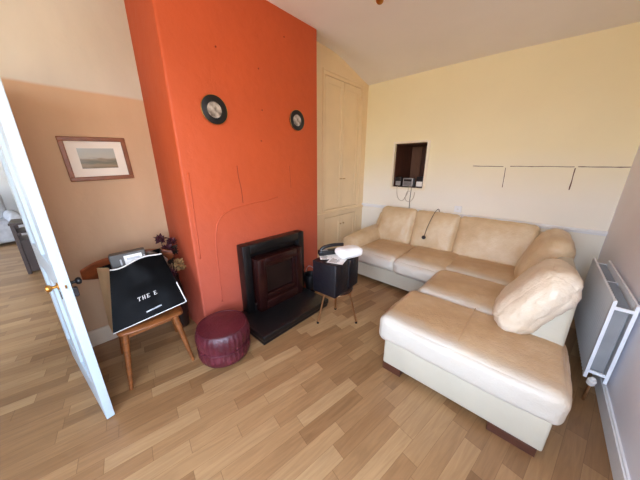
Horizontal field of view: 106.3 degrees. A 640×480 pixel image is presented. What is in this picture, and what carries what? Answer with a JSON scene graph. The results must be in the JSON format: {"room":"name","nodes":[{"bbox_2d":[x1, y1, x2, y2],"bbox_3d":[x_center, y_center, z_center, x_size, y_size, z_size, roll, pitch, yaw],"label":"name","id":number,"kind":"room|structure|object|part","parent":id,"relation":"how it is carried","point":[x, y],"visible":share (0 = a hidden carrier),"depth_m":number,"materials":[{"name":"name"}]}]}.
{"room":"living room","nodes":[
{"label":"living room","id":0,"kind":"room"},
{"bbox_2d":[0,162,18,212],"bbox_3d":[-4.776,-0.871,3.493,6.400,2.600,5.150,15,23,40],"label":"wall","id":1,"kind":"structure","parent":0,"point":[6,194],"depth_m":5.46,"materials":[{"name":"paint"}]},
{"bbox_2d":[0,0,175,331],"bbox_3d":[-1.237,-0.737,2.519,0.130,2.920,5.200,15,23,40],"label":"wall","id":2,"kind":"structure","parent":0,"point":[68,67],"depth_m":1.79,"materials":[{"name":"beige paint"}]},
{"bbox_2d":[0,78,114,418],"bbox_3d":[-1.659,0.086,1.450,0.902,1.962,0.138,12,21,34],"label":"door","id":3,"kind":"structure","parent":2,"relation":"in","point":[14,160],"depth_m":1.27,"materials":[{"name":"white paint"}]},
{"bbox_3d":[-1.368,0.244,1.223,0.040,0.040,0.049,12,21,34],"label":"knob","id":4,"kind":"part","parent":3,"relation":"part of","materials":[{"name":"gold metal"}]},
{"bbox_3d":[-1.297,0.239,1.225,0.002,0.080,0.018,12,21,34],"label":"lock plate","id":5,"kind":"part","parent":3,"relation":"part of","materials":[{"name":"white metal"}]},
{"bbox_3d":[-1.316,0.223,1.292,0.040,0.040,0.049,12,21,34],"label":"knob","id":6,"kind":"part","parent":3,"relation":"part of","materials":[{"name":"black plastic"}]},
{"bbox_2d":[55,136,133,181],"bbox_3d":[-1.728,-0.632,1.873,0.022,0.330,0.402,15,23,40],"label":"framed picture","id":7,"kind":"object","parent":2,"relation":"attached to","point":[84,158],"visible":1,"depth_m":1.86,"materials":[{"name":"white paper"}]},
{"bbox_2d":[76,148,118,168],"bbox_3d":[-1.729,-0.636,1.872,0.002,0.146,0.216,15,25,40],"label":"print","id":8,"kind":"object","parent":7,"relation":"attached to","point":[86,158],"depth_m":1.87},
{"bbox_2d":[87,325,117,346],"bbox_3d":[-1.728,0.777,2.312,0.018,0.150,0.755,15,23,40],"label":"baseboard","id":9,"kind":"structure","parent":2,"relation":"attached to","point":[98,336],"depth_m":2.10,"materials":[{"name":"beige paint"}]},
{"bbox_2d":[124,0,316,324],"bbox_3d":[-0.749,-0.684,2.518,0.612,2.819,1.495,15,23,40],"label":"wall","id":10,"kind":"structure","parent":0,"point":[250,176],"depth_m":2.06,"materials":[{"name":"orange paint"}]},
{"bbox_2d":[200,94,227,124],"bbox_3d":[-0.821,-1.011,1.865,0.019,0.212,0.212,15,23,40],"label":"wall plate","id":11,"kind":"object","parent":10,"relation":"attached to","point":[213,108],"visible":1,"depth_m":1.86,"materials":[{"name":"black ceramic"}]},
{"bbox_2d":[207,101,221,117],"bbox_3d":[-0.819,-1.011,1.863,0.002,0.113,0.113,15,23,40],"label":"picture","id":12,"kind":"object","parent":11,"relation":"attached to","point":[214,108],"depth_m":1.86},
{"bbox_2d":[289,110,303,130],"bbox_3d":[-0.237,-1.228,2.466,0.019,0.198,0.198,15,23,40],"label":"wall plate","id":13,"kind":"object","parent":10,"relation":"attached to","point":[296,118],"visible":1,"depth_m":2.46,"materials":[{"name":"black ceramic"}]},
{"bbox_2d":[293,115,300,125],"bbox_3d":[-0.234,-1.228,2.464,0.002,0.106,0.106,15,23,40],"label":"picture","id":14,"kind":"object","parent":13,"relation":"attached to","point":[296,118],"depth_m":2.46},
{"bbox_2d":[0,241,612,479],"bbox_3d":[-2.758,0.505,3.580,9.913,0.080,7.500,15,23,40],"label":"floor","id":15,"kind":"structure","parent":0,"point":[315,401],"depth_m":1.53,"materials":[{"name":"brown wood"}]},
{"bbox_2d":[0,195,27,243],"bbox_3d":[-6.601,-0.416,4.629,0.888,0.990,1.050,11,20,31],"label":"armchair","id":16,"kind":"object","parent":15,"relation":"on","point":[6,235],"visible":0.58,"depth_m":4.73,"materials":[{"name":"grey fabric"}]},
{"bbox_3d":[-6.865,-0.634,4.737,0.262,0.635,0.809,11,20,31],"label":"backrest","id":17,"kind":"part","parent":16,"relation":"part of","materials":[{"name":"grey fabric"}]},
{"bbox_3d":[-6.569,-0.149,4.689,0.810,0.433,0.811,11,20,31],"label":"seat","id":18,"kind":"part","parent":16,"relation":"part of","materials":[{"name":"grey fabric"}]},
{"bbox_3d":[-6.343,-0.320,5.007,0.810,0.584,0.210,11,20,31],"label":"armrest","id":19,"kind":"part","parent":16,"relation":"part of","materials":[{"name":"grey fabric"}]},
{"bbox_2d":[8,218,40,273],"bbox_3d":[-4.215,0.050,3.644,0.440,0.750,0.460,15,23,40],"label":"side table","id":20,"kind":"object","parent":15,"relation":"on","point":[23,243],"visible":0.46,"depth_m":3.42,"materials":[{"name":"brown wood"}]},
{"bbox_2d":[16,227,26,233],"bbox_3d":[-4.215,-0.174,3.575,0.400,0.020,0.420,15,23,40],"label":"shelf","id":21,"kind":"object","parent":20,"relation":"attached to","point":[22,229],"depth_m":3.42,"materials":[{"name":"brown wood"}]},
{"bbox_3d":[-4.210,0.146,3.385,0.040,0.720,0.040,15,23,40],"label":"leg","id":22,"kind":"part","parent":20,"relation":"part of","materials":[{"name":"brown wood"}]},
{"bbox_2d":[80,249,194,390],"bbox_3d":[-1.341,0.554,1.854,0.542,0.854,0.560,15,23,40],"label":"dining chair","id":23,"kind":"object","parent":15,"relation":"on","point":[89,272],"visible":0.44,"depth_m":1.72,"materials":[{"name":"orange wood"}]},
{"bbox_3d":[-1.618,0.572,1.873,0.113,0.806,0.049,9,19,26],"label":"leg","id":24,"kind":"part","parent":23,"relation":"part of","materials":[{"name":"orange wood"}]},
{"bbox_3d":[-1.474,0.181,1.866,0.116,0.151,0.560,15,23,40],"label":"rail","id":25,"kind":"part","parent":23,"relation":"part of","materials":[{"name":"brown wood"}]},
{"bbox_3d":[-1.329,0.839,1.667,0.043,0.416,0.112,-3,17,-9],"label":"leg","id":26,"kind":"part","parent":23,"relation":"part of","materials":[{"name":"orange wood"}]},
{"bbox_2d":[97,248,186,333],"bbox_3d":[-1.322,0.337,1.771,0.389,0.432,0.454,15,23,40],"label":"bag","id":27,"kind":"object","parent":23,"relation":"on","point":[142,289],"visible":0.99,"depth_m":1.69,"materials":[{"name":"black paper"}]},
{"bbox_2d":[108,247,145,268],"bbox_3d":[-1.393,0.239,1.790,0.226,0.342,0.132,-14,22,-38],"label":"product box","id":28,"kind":"object","parent":27,"relation":"in","point":[119,259],"visible":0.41,"depth_m":1.71,"materials":[{"name":"grey cardboard"}]},
{"bbox_3d":[-1.400,0.330,1.831,0.195,0.412,0.435,15,23,40],"label":"panel","id":29,"kind":"part","parent":27,"relation":"part of","materials":[{"name":"black paper"}]},
{"bbox_3d":[-1.312,0.153,1.726,0.027,0.053,0.319,13,22,37],"label":"trim","id":30,"kind":"part","parent":27,"relation":"part of","materials":[{"name":"white plastic"}]},
{"bbox_3d":[-1.195,0.547,1.713,0.450,0.064,0.009,-15,23,-40],"label":"trim","id":31,"kind":"part","parent":27,"relation":"part of","materials":[{"name":"white paper"}]},
{"bbox_2d":[146,251,168,265],"bbox_3d":[-1.280,0.179,1.888,0.195,0.193,0.149,15,23,40],"label":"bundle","id":32,"kind":"object","parent":27,"relation":"in","point":[150,252],"visible":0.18,"depth_m":1.88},
{"bbox_3d":[-1.345,0.559,1.867,0.429,0.035,0.469,-16,23,-42],"label":"seat","id":33,"kind":"part","parent":23,"relation":"part of","materials":[{"name":"orange wood"}]},
{"bbox_3d":[-1.072,0.770,1.888,0.119,0.417,0.043,1,17,4],"label":"leg","id":34,"kind":"part","parent":23,"relation":"part of","materials":[{"name":"orange wood"}]},
{"bbox_2d":[153,233,189,326],"bbox_3d":[-1.307,0.397,2.184,0.272,0.951,0.201,15,23,40],"label":"flower vase","id":35,"kind":"object","parent":15,"relation":"on","point":[184,317],"visible":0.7,"depth_m":2.13,"materials":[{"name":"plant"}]},
{"bbox_2d":[195,310,250,367],"bbox_3d":[-0.791,0.801,1.978,0.416,0.301,0.418,15,23,40],"label":"pouffe","id":36,"kind":"object","parent":15,"relation":"on","point":[222,338],"visible":1,"depth_m":1.84,"materials":[{"name":"red leather"}]},
{"bbox_2d":[241,287,327,344],"bbox_3d":[-0.378,0.738,2.535,0.505,0.092,0.860,15,23,40],"label":"hearth","id":37,"kind":"object","parent":15,"relation":"on","point":[267,325],"visible":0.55,"depth_m":2.38,"materials":[{"name":"black stone"}]},
{"bbox_2d":[237,230,304,312],"bbox_3d":[-0.456,0.314,2.560,0.190,0.703,0.775,15,23,40],"label":"fireplace","id":38,"kind":"object","parent":37,"relation":"on","point":[271,269],"visible":1,"depth_m":2.44,"materials":[{"name":"black metal"}]},
{"bbox_3d":[-0.509,0.312,2.610,0.045,0.558,0.635,15,23,40],"label":"plate","id":39,"kind":"part","parent":38,"relation":"part of","materials":[{"name":"black metal"}]},
{"bbox_3d":[-0.440,0.384,2.563,0.144,0.559,0.580,15,23,40],"label":"frame","id":40,"kind":"part","parent":38,"relation":"part of","materials":[{"name":"metal"}]},
{"bbox_3d":[-0.464,0.358,2.578,0.079,0.308,0.370,15,23,40],"label":"glass","id":41,"kind":"part","parent":38,"relation":"part of","materials":[{"name":"black glass"}]},
{"bbox_3d":[-0.450,0.372,2.568,0.119,0.368,0.410,15,23,40],"label":"frame","id":42,"kind":"part","parent":38,"relation":"part of","materials":[{"name":"metal"}]},
{"bbox_2d":[304,266,314,291],"bbox_3d":[-0.111,0.476,2.965,0.184,0.339,0.180,15,23,40],"label":"coal scuttle","id":43,"kind":"object","parent":37,"relation":"on","point":[308,275],"visible":0.59,"depth_m":2.92,"materials":[{"name":"black metal"}]},
{"bbox_2d":[317,286,356,323],"bbox_3d":[0.177,0.622,2.360,0.330,0.418,0.333,15,23,40],"label":"stool","id":44,"kind":"object","parent":15,"relation":"on","point":[348,292],"visible":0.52,"depth_m":2.33,"materials":[{"name":"brown wood"}]},
{"bbox_3d":[0.017,0.645,2.343,0.095,0.375,0.020,-1,17,-4],"label":"leg","id":45,"kind":"part","parent":44,"relation":"part of","materials":[{"name":"brown wood"}]},
{"bbox_2d":[313,257,358,298],"bbox_3d":[0.150,0.294,2.204,0.258,0.300,0.380,13,22,36],"label":"case","id":46,"kind":"object","parent":44,"relation":"on","point":[332,280],"visible":0.84,"depth_m":2.07,"materials":[{"name":"black leather"}]},
{"bbox_2d":[320,255,331,259],"bbox_3d":[0.046,0.145,2.159,0.100,0.002,0.150,-2,17,-5],"label":"paper sheet","id":47,"kind":"object","parent":46,"relation":"on","point":[324,256],"visible":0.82,"depth_m":2.13,"materials":[{"name":"paper"}]},
{"bbox_2d":[318,243,343,255],"bbox_3d":[0.101,0.080,2.201,0.241,0.100,0.060,-5,18,-17],"label":"handset","id":48,"kind":"object","parent":47,"relation":"on","point":[322,251],"visible":0.88,"depth_m":2.17,"materials":[{"name":"black plastic"}]},
{"bbox_2d":[330,254,340,259],"bbox_3d":[0.193,0.135,2.199,0.210,0.001,0.150,-12,21,-34],"label":"paper sheet","id":49,"kind":"object","parent":46,"relation":"on","point":[335,256],"visible":0.21,"depth_m":2.15,"materials":[{"name":"white paper"}]},
{"bbox_2d":[335,245,362,258],"bbox_3d":[0.259,0.102,2.155,0.249,0.094,0.168,-9,19,-26],"label":"rolled towel","id":50,"kind":"object","parent":49,"relation":"on","point":[348,251],"visible":1,"depth_m":2.10,"materials":[{"name":"white fabric"}]},
{"bbox_2d":[327,257,346,264],"bbox_3d":[0.159,0.169,2.093,0.140,0.002,0.200,7,19,21],"label":"paper sheet","id":51,"kind":"object","parent":46,"relation":"on","point":[333,260],"visible":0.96,"depth_m":2.04,"materials":[{"name":"paper"}]},
{"bbox_3d":[0.164,0.446,2.294,0.300,0.043,0.300,15,23,40],"label":"seat","id":52,"kind":"part","parent":44,"relation":"part of","materials":[{"name":"brown wood"}]},
{"bbox_3d":[0.317,0.645,2.344,0.105,0.374,0.020,1,17,4],"label":"leg","id":53,"kind":"part","parent":44,"relation":"part of","materials":[{"name":"brown wood"}]},
{"bbox_2d":[317,42,368,257],"bbox_3d":[0.166,-1.092,3.666,0.278,2.920,1.530,15,23,40],"label":"tall cabinet","id":54,"kind":"object","parent":15,"relation":"on","point":[342,94],"visible":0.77,"depth_m":3.58,"materials":[{"name":"beige paint"}]},
{"bbox_3d":[0.197,-0.062,3.873,0.025,0.636,0.406,15,23,40],"label":"door","id":55,"kind":"part","parent":54,"relation":"part of","materials":[{"name":"beige paint"}]},
{"bbox_3d":[0.197,-1.329,3.481,0.025,1.748,0.406,15,23,40],"label":"door","id":56,"kind":"part","parent":54,"relation":"part of","materials":[{"name":"beige paint"}]},
{"bbox_3d":[0.353,-1.388,3.607,0.012,1.840,0.935,15,23,40],"label":"moulding","id":57,"kind":"part","parent":54,"relation":"part of","materials":[{"name":"beige paint"}]},
{"bbox_3d":[0.477,-0.152,4.165,0.025,0.636,0.406,15,23,40],"label":"door","id":58,"kind":"part","parent":54,"relation":"part of","materials":[{"name":"beige paint"}]},
{"bbox_3d":[0.477,-1.419,3.773,0.025,1.748,0.406,15,23,40],"label":"door","id":59,"kind":"part","parent":54,"relation":"part of","materials":[{"name":"beige paint"}]},
{"bbox_2d":[342,206,583,456],"bbox_3d":[1.080,0.275,2.640,2.353,0.915,2.241,15,23,40],"label":"sofa","id":60,"kind":"object","parent":15,"relation":"on","point":[483,322],"visible":0.98,"depth_m":1.65,"materials":[{"name":"beige leather"}]},
{"bbox_3d":[0.719,0.093,3.741,0.328,0.574,1.040,15,23,40],"label":"armrest","id":61,"kind":"part","parent":60,"relation":"part of","materials":[{"name":"beige leather"}]},
{"bbox_2d":[358,239,414,270],"bbox_3d":[0.965,0.170,3.387,0.614,0.219,0.894,15,23,40],"label":"seat cushion","id":62,"kind":"object","parent":60,"relation":"on","point":[378,254],"depth_m":3.15,"materials":[{"name":"beige leather"}]},
{"bbox_2d":[378,206,417,243],"bbox_3d":[1.170,-0.218,3.636,0.563,0.557,0.279,15,3,40],"label":"cushion","id":63,"kind":"object","parent":60,"relation":"on","point":[397,225],"depth_m":3.50,"materials":[{"name":"beige leather"}]},
{"bbox_2d":[393,246,458,282],"bbox_3d":[1.382,0.279,3.015,0.618,0.252,0.950,15,23,40],"label":"seat cushion","id":64,"kind":"object","parent":60,"relation":"on","point":[417,264],"depth_m":2.81,"materials":[{"name":"beige leather"}]},
{"bbox_2d":[422,209,439,238],"bbox_3d":[1.543,-0.230,3.288,0.450,0.376,0.052,-14,22,-38],"label":"lead","id":65,"kind":"object","parent":60,"relation":"hanging from","point":[423,236],"visible":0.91,"depth_m":3.21,"materials":[{"name":"black plastic"}]},
{"bbox_2d":[410,210,460,250],"bbox_3d":[1.572,-0.109,3.289,0.575,0.561,0.282,15,3,40],"label":"cushion","id":66,"kind":"object","parent":60,"relation":"on","point":[443,230],"depth_m":3.17,"materials":[{"name":"beige leather"}]},
{"bbox_3d":[1.721,0.003,3.289,2.244,0.530,0.341,15,23,40],"label":"backrest","id":67,"kind":"part","parent":60,"relation":"part of","materials":[{"name":"beige leather"}]},
{"bbox_2d":[418,270,504,315],"bbox_3d":[1.389,0.537,2.171,0.843,0.225,0.672,15,23,40],"label":"seat cushion","id":68,"kind":"object","parent":60,"relation":"on","point":[468,290],"depth_m":2.14,"materials":[{"name":"beige leather"}]},
{"bbox_2d":[379,290,571,424],"bbox_3d":[1.012,0.692,1.693,1.065,0.224,0.633,15,23,40],"label":"seat cushion","id":69,"kind":"object","parent":60,"relation":"on","point":[528,375],"depth_m":1.47,"materials":[{"name":"beige leather"}]},
{"bbox_2d":[446,255,514,285],"bbox_3d":[1.847,0.390,2.651,0.810,0.221,0.753,15,23,40],"label":"seat cushion","id":70,"kind":"object","parent":60,"relation":"on","point":[500,272],"depth_m":2.59,"materials":[{"name":"beige leather"}]},
{"bbox_2d":[452,216,539,265],"bbox_3d":[2.058,0.033,2.862,0.788,0.557,0.283,15,3,40],"label":"cushion","id":71,"kind":"object","parent":60,"relation":"on","point":[499,242],"depth_m":2.76,"materials":[{"name":"beige leather"}]},
{"bbox_2d":[492,258,583,333],"bbox_3d":[1.534,0.385,1.703,0.680,0.553,0.296,-8,48,-45],"label":"cushion","id":72,"kind":"object","parent":60,"relation":"on","point":[549,292],"depth_m":1.50,"materials":[{"name":"leather"}]},
{"bbox_2d":[514,228,575,278],"bbox_3d":[2.135,0.179,2.295,0.289,0.550,0.677,37,35,30],"label":"cushion","id":73,"kind":"object","parent":60,"relation":"on","point":[555,243],"depth_m":2.12,"materials":[{"name":"beige leather"}]},
{"bbox_3d":[1.915,0.380,2.056,0.266,0.540,1.582,15,23,40],"label":"backrest","id":74,"kind":"part","parent":60,"relation":"part of","materials":[{"name":"beige leather"}]},
{"bbox_2d":[267,0,639,84],"bbox_3d":[-0.013,-1.738,1.050,3.493,0.379,5.220,15,23,40],"label":"ceiling","id":75,"kind":"structure","parent":0,"point":[392,39],"depth_m":2.29,"materials":[{"name":"paint"}]},
{"bbox_2d":[376,0,383,4],"bbox_3d":[0.490,-1.880,1.724,0.370,0.067,0.380,15,23,40],"label":"ceiling light","id":76,"kind":"object","parent":75,"relation":"attached to","point":[379,2],"visible":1,"depth_m":1.94,"materials":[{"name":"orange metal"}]},
{"bbox_2d":[361,22,639,284],"bbox_3d":[1.837,-1.007,3.391,3.493,2.920,0.302,15,23,40],"label":"wall","id":77,"kind":"structure","parent":0,"point":[548,133],"depth_m":2.69,"materials":[{"name":"beige paint"}]},
{"bbox_2d":[393,142,427,187],"bbox_3d":[1.567,-1.192,3.856,0.520,0.680,0.610,15,23,40],"label":"wall niche","id":78,"kind":"object","parent":77,"relation":"attached to","point":[410,159],"depth_m":4.02,"materials":[{"name":"brown wood"}]},
{"bbox_2d":[395,177,403,185],"bbox_3d":[1.276,-0.946,3.862,0.100,0.140,0.102,15,23,40],"label":"box","id":79,"kind":"object","parent":78,"relation":"on","point":[398,180],"visible":0.95,"depth_m":3.83,"materials":[{"name":"black plastic"}]},
{"bbox_3d":[1.560,-0.890,3.941,0.454,0.012,0.589,15,23,40],"label":"sill","id":80,"kind":"part","parent":78,"relation":"part of","materials":[{"name":"beige paint"}]},
{"bbox_2d":[403,178,414,186],"bbox_3d":[1.389,-0.904,3.752,0.155,0.125,0.103,15,23,40],"label":"radio","id":81,"kind":"object","parent":78,"relation":"on","point":[410,182],"visible":0.98,"depth_m":3.71,"materials":[{"name":"silver metal"}]},
{"bbox_2d":[416,177,422,186],"bbox_3d":[1.526,-0.883,3.642,0.098,0.150,0.102,15,23,40],"label":"box","id":82,"kind":"object","parent":78,"relation":"on","point":[419,181],"visible":0.71,"depth_m":3.60,"materials":[{"name":"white plastic"}]},
{"bbox_2d":[390,140,430,190],"bbox_3d":[1.337,-1.116,3.608,0.550,0.700,0.024,15,23,40],"label":"trim","id":83,"kind":"structure","parent":77,"relation":"attached to","point":[414,141],"depth_m":3.53,"materials":[{"name":"beige paint"}]},
{"bbox_2d":[409,146,422,183],"bbox_3d":[1.649,-1.278,4.133,0.170,0.612,0.028,15,23,40],"label":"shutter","id":84,"kind":"object","parent":77,"relation":"attached to","point":[416,157],"depth_m":4.10,"materials":[{"name":"brown wood"}]},
{"bbox_2d":[454,206,461,212],"bbox_3d":[1.892,-0.423,3.296,0.090,0.086,0.016,15,23,40],"label":"wall socket","id":85,"kind":"object","parent":77,"relation":"attached to","point":[456,208],"visible":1,"depth_m":3.29,"materials":[{"name":"white paint"}]},
{"bbox_2d":[362,203,607,235],"bbox_3d":[1.828,-0.351,3.366,2.913,0.051,0.035,15,23,40],"label":"trim","id":86,"kind":"structure","parent":77,"relation":"attached to","point":[545,226],"depth_m":2.69,"materials":[{"name":"white paint"}]},
{"bbox_2d":[597,145,639,479],"bbox_3d":[1.213,-0.074,0.375,0.150,2.920,5.200,15,23,40],"label":"wall","id":87,"kind":"structure","parent":0,"point":[621,245],"depth_m":1.51,"materials":[{"name":"grey paint"}]},
{"bbox_2d":[574,258,639,399],"bbox_3d":[2.096,0.624,1.814,0.124,0.733,0.985,15,23,40],"label":"radiator","id":88,"kind":"object","parent":87,"relation":"attached to","point":[605,316],"visible":1,"depth_m":1.56,"materials":[{"name":"white metal"}]},
{"bbox_3d":[2.068,0.529,1.836,0.016,0.565,0.950,15,23,40],"label":"panel","id":89,"kind":"part","parent":88,"relation":"part of","materials":[{"name":"white metal"}]},
{"bbox_3d":[2.132,0.546,1.780,0.016,0.565,0.950,15,23,40],"label":"panel","id":90,"kind":"part","parent":88,"relation":"part of","materials":[{"name":"white metal"}]},
{"bbox_2d":[592,370,630,479],"bbox_3d":[1.202,1.229,0.896,0.018,0.122,5.050,15,23,40],"label":"baseboard","id":91,"kind":"structure","parent":87,"relation":"attached to","point":[619,468],"depth_m":1.33,"materials":[{"name":"white paint"}]}
]}

